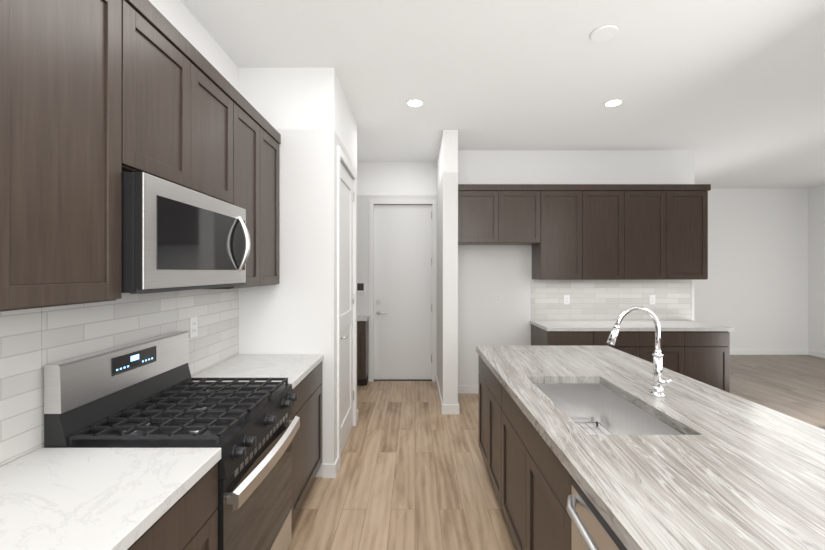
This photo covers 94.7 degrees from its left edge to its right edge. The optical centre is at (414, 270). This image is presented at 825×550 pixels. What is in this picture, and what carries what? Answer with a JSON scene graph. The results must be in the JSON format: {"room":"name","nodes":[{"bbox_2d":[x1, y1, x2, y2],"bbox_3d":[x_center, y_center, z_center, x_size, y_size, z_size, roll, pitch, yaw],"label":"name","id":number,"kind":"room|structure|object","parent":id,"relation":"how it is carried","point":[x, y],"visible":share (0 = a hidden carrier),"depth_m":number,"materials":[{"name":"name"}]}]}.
{"room":"kitchen","nodes":[
{"label":"kitchen","id":0,"kind":"room"},
{"bbox_2d":[0,0,237,466],"bbox_3d":[-1.370,0.010,0.610,0.120,3.040,4.420,0,0,0],"label":"wall","id":1,"kind":"structure","parent":0,"point":[182,20],"depth_m":2.29,"materials":[{"name":"paint"}]},
{"bbox_2d":[0,0,19,311],"bbox_3d":[-1.152,-0.453,0.664,0.310,1.105,0.541,0,0,0],"label":"upper cabinet","id":2,"kind":"object","parent":1,"relation":"attached to","point":[9,9],"depth_m":0.94,"materials":[{"name":"brown wood"}]},
{"bbox_2d":[20,0,127,309],"bbox_3d":[-1.152,-0.453,1.086,0.310,1.105,0.541,0,0,0],"label":"upper cabinet","id":3,"kind":"object","parent":1,"relation":"attached to","point":[98,98],"depth_m":1.11,"materials":[{"name":"brown wood"}]},
{"bbox_2d":[0,288,238,465],"bbox_3d":[-1.308,0.415,0.782,0.002,0.629,4.073,0,0,0],"label":"backsplash","id":4,"kind":"structure","parent":1,"relation":"attached to","point":[33,341],"depth_m":1.49,"materials":[{"name":"tile"}]},
{"bbox_2d":[190,316,197,337],"bbox_3d":[-1.303,0.330,2.240,0.008,0.116,0.072,0,0,0],"label":"electrical outlet","id":5,"kind":"object","parent":4,"relation":"attached to","point":[193,326],"visible":1,"depth_m":2.23,"materials":[{"name":"white plastic"}]},
{"bbox_2d":[124,0,203,193],"bbox_3d":[-1.152,-0.683,1.522,0.310,0.644,0.456,0,0,0],"label":"upper cabinet","id":6,"kind":"object","parent":1,"relation":"attached to","point":[164,72],"depth_m":1.50,"materials":[{"name":"brown wood"}]},
{"bbox_2d":[122,172,250,293],"bbox_3d":[-1.085,-0.130,1.692,0.444,0.417,0.787,0,0,0],"label":"microwave","id":7,"kind":"object","parent":6,"relation":"attached to","point":[175,237],"visible":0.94,"depth_m":1.48,"materials":[{"name":"silver metal"}]},
{"bbox_2d":[204,57,227,202],"bbox_3d":[-1.152,-0.683,1.860,0.310,0.644,0.457,0,0,0],"label":"upper cabinet","id":8,"kind":"object","parent":1,"relation":"attached to","point":[215,85],"depth_m":1.91,"materials":[{"name":"brown wood"}]},
{"bbox_2d":[207,82,267,288],"bbox_3d":[-1.152,-0.453,2.266,0.310,1.105,0.476,0,0,0],"label":"upper cabinet","id":9,"kind":"object","parent":1,"relation":"attached to","point":[247,128],"depth_m":2.32,"materials":[{"name":"brown wood"}]},
{"bbox_2d":[268,122,280,284],"bbox_3d":[-1.152,-0.453,2.592,0.310,1.105,0.415,0,0,0],"label":"upper cabinet","id":10,"kind":"object","parent":1,"relation":"attached to","point":[274,137],"depth_m":2.70,"materials":[{"name":"brown wood"}]},
{"bbox_2d":[238,68,336,476],"bbox_3d":[-1.015,0.010,2.880,0.830,3.040,0.120,0,0,0],"label":"wall","id":11,"kind":"structure","parent":0,"point":[294,311],"depth_m":2.82,"materials":[{"name":"paint"}]},
{"bbox_2d":[337,76,356,178],"bbox_3d":[-0.660,0.010,3.435,0.120,3.040,0.990,0,0,0],"label":"wall","id":12,"kind":"structure","parent":0,"point":[346,133],"depth_m":3.33,"materials":[{"name":"paint"}]},
{"bbox_2d":[341,163,353,453],"bbox_3d":[-0.596,0.310,3.365,0.099,2.423,0.760,0,0,0],"label":"pantry door","id":13,"kind":"structure","parent":12,"relation":"in","point":[347,296],"depth_m":3.45,"materials":[{"name":"white wood"}]},
{"bbox_2d":[357,162,436,373],"bbox_3d":[-1.410,0.010,5.340,3.420,3.040,0.120,0,0,0],"label":"wall","id":14,"kind":"structure","parent":0,"point":[396,180],"depth_m":5.28,"materials":[{"name":"paint"}]},
{"bbox_2d":[357,283,364,292],"bbox_3d":[-0.755,0.233,5.269,0.110,0.145,0.022,0,0,0],"label":"keypad","id":15,"kind":"object","parent":14,"relation":"attached to","point":[360,287],"visible":0.82,"depth_m":5.26,"materials":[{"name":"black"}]},
{"bbox_2d":[374,205,431,380],"bbox_3d":[-0.168,0.302,5.311,0.815,2.456,0.099,0,0,0],"label":"entry door","id":16,"kind":"structure","parent":14,"relation":"in","point":[402,292],"depth_m":5.32,"materials":[{"name":"painted wood"},{"name":"satin nickel"}]},
{"bbox_2d":[437,130,457,404],"bbox_3d":[0.380,0.010,4.735,0.160,3.040,1.330,0,0,0],"label":"wall","id":17,"kind":"structure","parent":0,"point":[447,267],"depth_m":4.07,"materials":[{"name":"paint"}]},
{"bbox_2d":[436,374,446,413],"bbox_3d":[0.308,1.480,4.660,0.044,0.100,1.207,0,0,0],"label":"baseboard","id":18,"kind":"structure","parent":17,"relation":"attached to","point":[443,407],"depth_m":4.26,"materials":[{"name":"white wood"}]},
{"bbox_2d":[454,402,458,413],"bbox_3d":[0.467,1.480,4.393,0.014,0.100,0.674,0,0,0],"label":"baseboard","id":19,"kind":"structure","parent":17,"relation":"attached to","point":[456,406],"depth_m":4.06,"materials":[{"name":"white wood"}]},
{"bbox_2d":[180,0,824,188],"bbox_3d":[2.200,-1.560,2.730,10.800,0.100,9.060,0,0,0],"label":"ceiling","id":20,"kind":"structure","parent":0,"point":[731,93],"depth_m":2.86,"materials":[{"name":"paint"}]},
{"bbox_2d":[406,99,423,106],"bbox_3d":[0.000,-1.506,3.410,0.170,0.007,0.170,0,0,0],"label":"recessed light","id":21,"kind":"object","parent":20,"relation":"in","point":[414,102],"visible":1,"depth_m":3.40,"materials":[{"name":"white"}]},
{"bbox_2d":[589,24,618,41],"bbox_3d":[1.200,-1.504,2.410,0.170,0.012,0.170,0,0,0],"label":"smoke detector","id":22,"kind":"object","parent":20,"relation":"in","point":[604,33],"visible":0.96,"depth_m":2.40,"materials":[{"name":"white plastic"}]},
{"bbox_2d":[603,98,623,106],"bbox_3d":[1.780,-1.506,3.410,0.170,0.007,0.170,0,0,0],"label":"recessed light","id":23,"kind":"object","parent":20,"relation":"in","point":[613,102],"visible":1,"depth_m":3.40,"materials":[{"name":"white"}]},
{"bbox_2d":[287,355,824,549],"bbox_3d":[2.200,1.580,2.730,10.800,0.100,9.060,0,0,0],"label":"floor","id":24,"kind":"structure","parent":0,"point":[413,473],"depth_m":2.91,"materials":[{"name":"brown wood"}]},
{"bbox_2d":[44,331,299,549],"bbox_3d":[-0.953,0.930,1.708,0.690,1.200,0.755,0,0,0],"label":"range","id":25,"kind":"object","parent":24,"relation":"on","point":[148,393],"visible":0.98,"depth_m":1.57,"materials":[{"name":"black metal"}]},
{"bbox_2d":[131,463,217,549],"bbox_3d":[-0.996,1.093,1.066,0.622,0.876,0.521,0,0,0],"label":"base cabinet","id":26,"kind":"object","parent":24,"relation":"on","point":[188,520],"depth_m":1.16,"materials":[{"name":"brown wood"}]},
{"bbox_2d":[0,448,220,549],"bbox_3d":[-0.991,0.635,0.036,0.632,0.039,2.581,0,0,0],"label":"countertop","id":27,"kind":"structure","parent":26,"relation":"on","point":[88,498],"depth_m":1.06,"materials":[{"name":"white stone"}]},
{"bbox_2d":[291,361,321,522],"bbox_3d":[-0.996,1.093,2.453,0.622,0.875,0.728,0,0,0],"label":"base cabinet","id":28,"kind":"object","parent":24,"relation":"on","point":[307,443],"visible":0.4,"depth_m":2.42,"materials":[{"name":"brown wood"}]},
{"bbox_2d":[191,354,323,389],"bbox_3d":[-0.991,0.635,2.453,0.632,0.039,0.729,0,0,0],"label":"countertop","id":29,"kind":"structure","parent":28,"relation":"on","point":[295,369],"depth_m":2.43,"materials":[{"name":"white stone"}]},
{"bbox_2d":[357,315,369,385],"bbox_3d":[-1.025,1.073,5.123,0.790,0.914,0.307,0,0,0],"label":"base cabinet","id":30,"kind":"object","parent":24,"relation":"on","point":[362,350],"visible":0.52,"depth_m":4.98,"materials":[{"name":"brown wood"}]},
{"bbox_2d":[478,354,497,496],"bbox_3d":[1.030,1.093,2.650,1.030,0.876,0.880,0,0,0],"label":"base cabinet","id":31,"kind":"object","parent":24,"relation":"on","point":[487,381],"depth_m":2.66,"materials":[{"name":"brown wood"}]},
{"bbox_2d":[498,380,570,549],"bbox_3d":[1.030,1.093,1.792,1.030,0.876,1.078,0,0,0],"label":"base cabinet","id":32,"kind":"object","parent":24,"relation":"on","point":[529,473],"depth_m":1.71,"materials":[{"name":"brown wood"}]},
{"bbox_2d":[476,346,824,549],"bbox_3d":[1.040,0.633,1.060,1.080,0.043,4.120,0,0,0],"label":"countertop","id":33,"kind":"structure","parent":32,"relation":"on","point":[727,471],"depth_m":1.24,"materials":[{"name":"stone"}]},
{"bbox_2d":[535,384,682,434],"bbox_3d":[0.860,0.776,1.815,0.454,0.242,0.814,0,0,0],"label":"sink","id":34,"kind":"object","parent":33,"relation":"in","point":[593,409],"visible":0.12,"depth_m":2.14,"materials":[{"name":"silver metal"}]},
{"bbox_2d":[606,306,672,396],"bbox_3d":[1.087,0.393,1.854,0.287,0.438,0.094,0,0,0],"label":"faucet","id":35,"kind":"object","parent":33,"relation":"on","point":[659,383],"visible":1,"depth_m":1.86,"materials":[{"name":"silver metal"}]},
{"bbox_2d":[531,324,602,345],"bbox_3d":[1.728,1.093,4.447,0.556,0.876,0.620,0,0,0],"label":"base cabinet","id":36,"kind":"object","parent":24,"relation":"on","point":[539,337],"depth_m":4.14,"materials":[{"name":"brown wood"}]},
{"bbox_2d":[566,475,627,549],"bbox_3d":[0.793,1.096,0.945,0.684,0.868,0.610,0,0,0],"label":"dishwasher","id":37,"kind":"object","parent":24,"relation":"on","point":[591,528],"visible":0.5,"depth_m":1.10,"materials":[{"name":"silver metal"}]},
{"bbox_2d":[603,331,646,360],"bbox_3d":[2.192,1.093,4.447,0.617,0.876,0.620,0,0,0],"label":"base cabinet","id":38,"kind":"object","parent":24,"relation":"on","point":[634,343],"depth_m":4.14,"materials":[{"name":"brown wood"}]},
{"bbox_2d":[647,331,690,377],"bbox_3d":[2.688,1.093,4.447,0.617,0.876,0.620,0,0,0],"label":"base cabinet","id":39,"kind":"object","parent":24,"relation":"on","point":[675,345],"depth_m":4.14,"materials":[{"name":"brown wood"}]},
{"bbox_2d":[691,331,729,392],"bbox_3d":[3.152,1.093,4.447,0.556,0.876,0.620,0,0,0],"label":"base cabinet","id":40,"kind":"object","parent":24,"relation":"on","point":[702,356],"depth_m":4.15,"materials":[{"name":"brown wood"}]},
{"bbox_2d":[530,320,732,330],"bbox_3d":[2.447,0.635,4.442,2.025,0.039,0.630,0,0,0],"label":"countertop","id":41,"kind":"structure","parent":40,"relation":"on","point":[608,325],"depth_m":4.29,"materials":[{"name":"white stone"}]},
{"bbox_2d":[458,150,693,384],"bbox_3d":[1.980,0.010,4.820,3.040,3.040,0.120,0,0,0],"label":"wall","id":42,"kind":"structure","parent":0,"point":[486,273],"depth_m":4.76,"materials":[{"name":"paint"}]},
{"bbox_2d":[458,385,477,393],"bbox_3d":[0.950,1.480,4.753,0.980,0.100,0.014,0,0,0],"label":"baseboard","id":43,"kind":"structure","parent":42,"relation":"attached to","point":[462,389],"depth_m":4.75,"materials":[{"name":"white wood"}]},
{"bbox_2d":[458,184,505,244],"bbox_3d":[0.755,-0.665,4.582,0.549,0.680,0.350,0,0,0],"label":"upper cabinet","id":44,"kind":"object","parent":42,"relation":"attached to","point":[481,207],"depth_m":4.42,"materials":[{"name":"brown wood"}]},
{"bbox_2d":[495,294,500,302],"bbox_3d":[1.040,0.340,4.756,0.072,0.116,0.008,0,0,0],"label":"electrical outlet","id":45,"kind":"object","parent":42,"relation":"attached to","point":[497,298],"visible":1,"depth_m":4.75,"materials":[{"name":"white plastic"}]},
{"bbox_2d":[498,184,533,244],"bbox_3d":[1.185,-0.665,4.582,0.550,0.680,0.350,0,0,0],"label":"upper cabinet","id":46,"kind":"object","parent":42,"relation":"attached to","point":[519,197],"depth_m":4.42,"materials":[{"name":"brown wood"}]},
{"bbox_2d":[526,184,589,279],"bbox_3d":[1.702,-0.453,4.582,0.606,1.105,0.350,0,0,0],"label":"upper cabinet","id":47,"kind":"object","parent":42,"relation":"attached to","point":[561,246],"depth_m":4.42,"materials":[{"name":"brown wood"}]},
{"bbox_2d":[590,184,629,279],"bbox_3d":[2.188,-0.453,4.582,0.607,1.105,0.350,0,0,0],"label":"upper cabinet","id":48,"kind":"object","parent":42,"relation":"attached to","point":[613,231],"depth_m":4.42,"materials":[{"name":"brown wood"}]},
{"bbox_2d":[531,279,691,319],"bbox_3d":[2.460,0.358,4.758,2.020,0.514,0.002,0,0,0],"label":"backsplash","id":49,"kind":"structure","parent":42,"relation":"attached to","point":[602,299],"depth_m":4.76,"materials":[{"name":"tile"}]},
{"bbox_2d":[564,295,569,303],"bbox_3d":[1.900,0.360,4.753,0.072,0.116,0.008,0,0,0],"label":"electrical outlet","id":50,"kind":"object","parent":49,"relation":"attached to","point":[566,299],"visible":1,"depth_m":4.75,"materials":[{"name":"white plastic"}]},
{"bbox_2d":[649,295,654,303],"bbox_3d":[2.970,0.360,4.753,0.072,0.116,0.008,0,0,0],"label":"electrical outlet","id":51,"kind":"object","parent":49,"relation":"attached to","point":[651,299],"visible":1,"depth_m":4.75,"materials":[{"name":"white plastic"}]},
{"bbox_2d":[630,184,673,279],"bbox_3d":[2.673,-0.453,4.582,0.607,1.105,0.350,0,0,0],"label":"upper cabinet","id":52,"kind":"object","parent":42,"relation":"attached to","point":[651,205],"depth_m":4.42,"materials":[{"name":"brown wood"}]},
{"bbox_2d":[674,184,709,279],"bbox_3d":[3.127,-0.453,4.582,0.546,1.105,0.350,0,0,0],"label":"upper cabinet","id":53,"kind":"object","parent":42,"relation":"attached to","point":[690,200],"depth_m":4.42,"materials":[{"name":"brown wood"}]},
{"bbox_2d":[694,189,807,348],"bbox_3d":[5.350,0.010,7.020,3.940,3.040,0.120,0,0,0],"label":"wall","id":54,"kind":"structure","parent":0,"point":[752,290],"depth_m":6.96,"materials":[{"name":"paint"}]},
{"bbox_2d":[730,349,807,354],"bbox_3d":[5.335,1.480,6.953,3.670,0.100,0.014,0,0,0],"label":"baseboard","id":55,"kind":"structure","parent":54,"relation":"attached to","point":[732,351],"depth_m":6.95,"materials":[{"name":"white wood"}]},
{"bbox_2d":[808,185,824,351],"bbox_3d":[7.260,0.010,2.680,0.120,3.040,8.560,0,0,0],"label":"wall","id":56,"kind":"structure","parent":0,"point":[816,268],"depth_m":6.81,"materials":[{"name":"paint"}]},
{"bbox_2d":[808,349,824,357],"bbox_3d":[7.193,1.480,2.680,0.014,0.100,8.560,0,0,0],"label":"baseboard","id":57,"kind":"structure","parent":56,"relation":"attached to","point":[810,352],"depth_m":6.80,"materials":[{"name":"white"}]}
]}

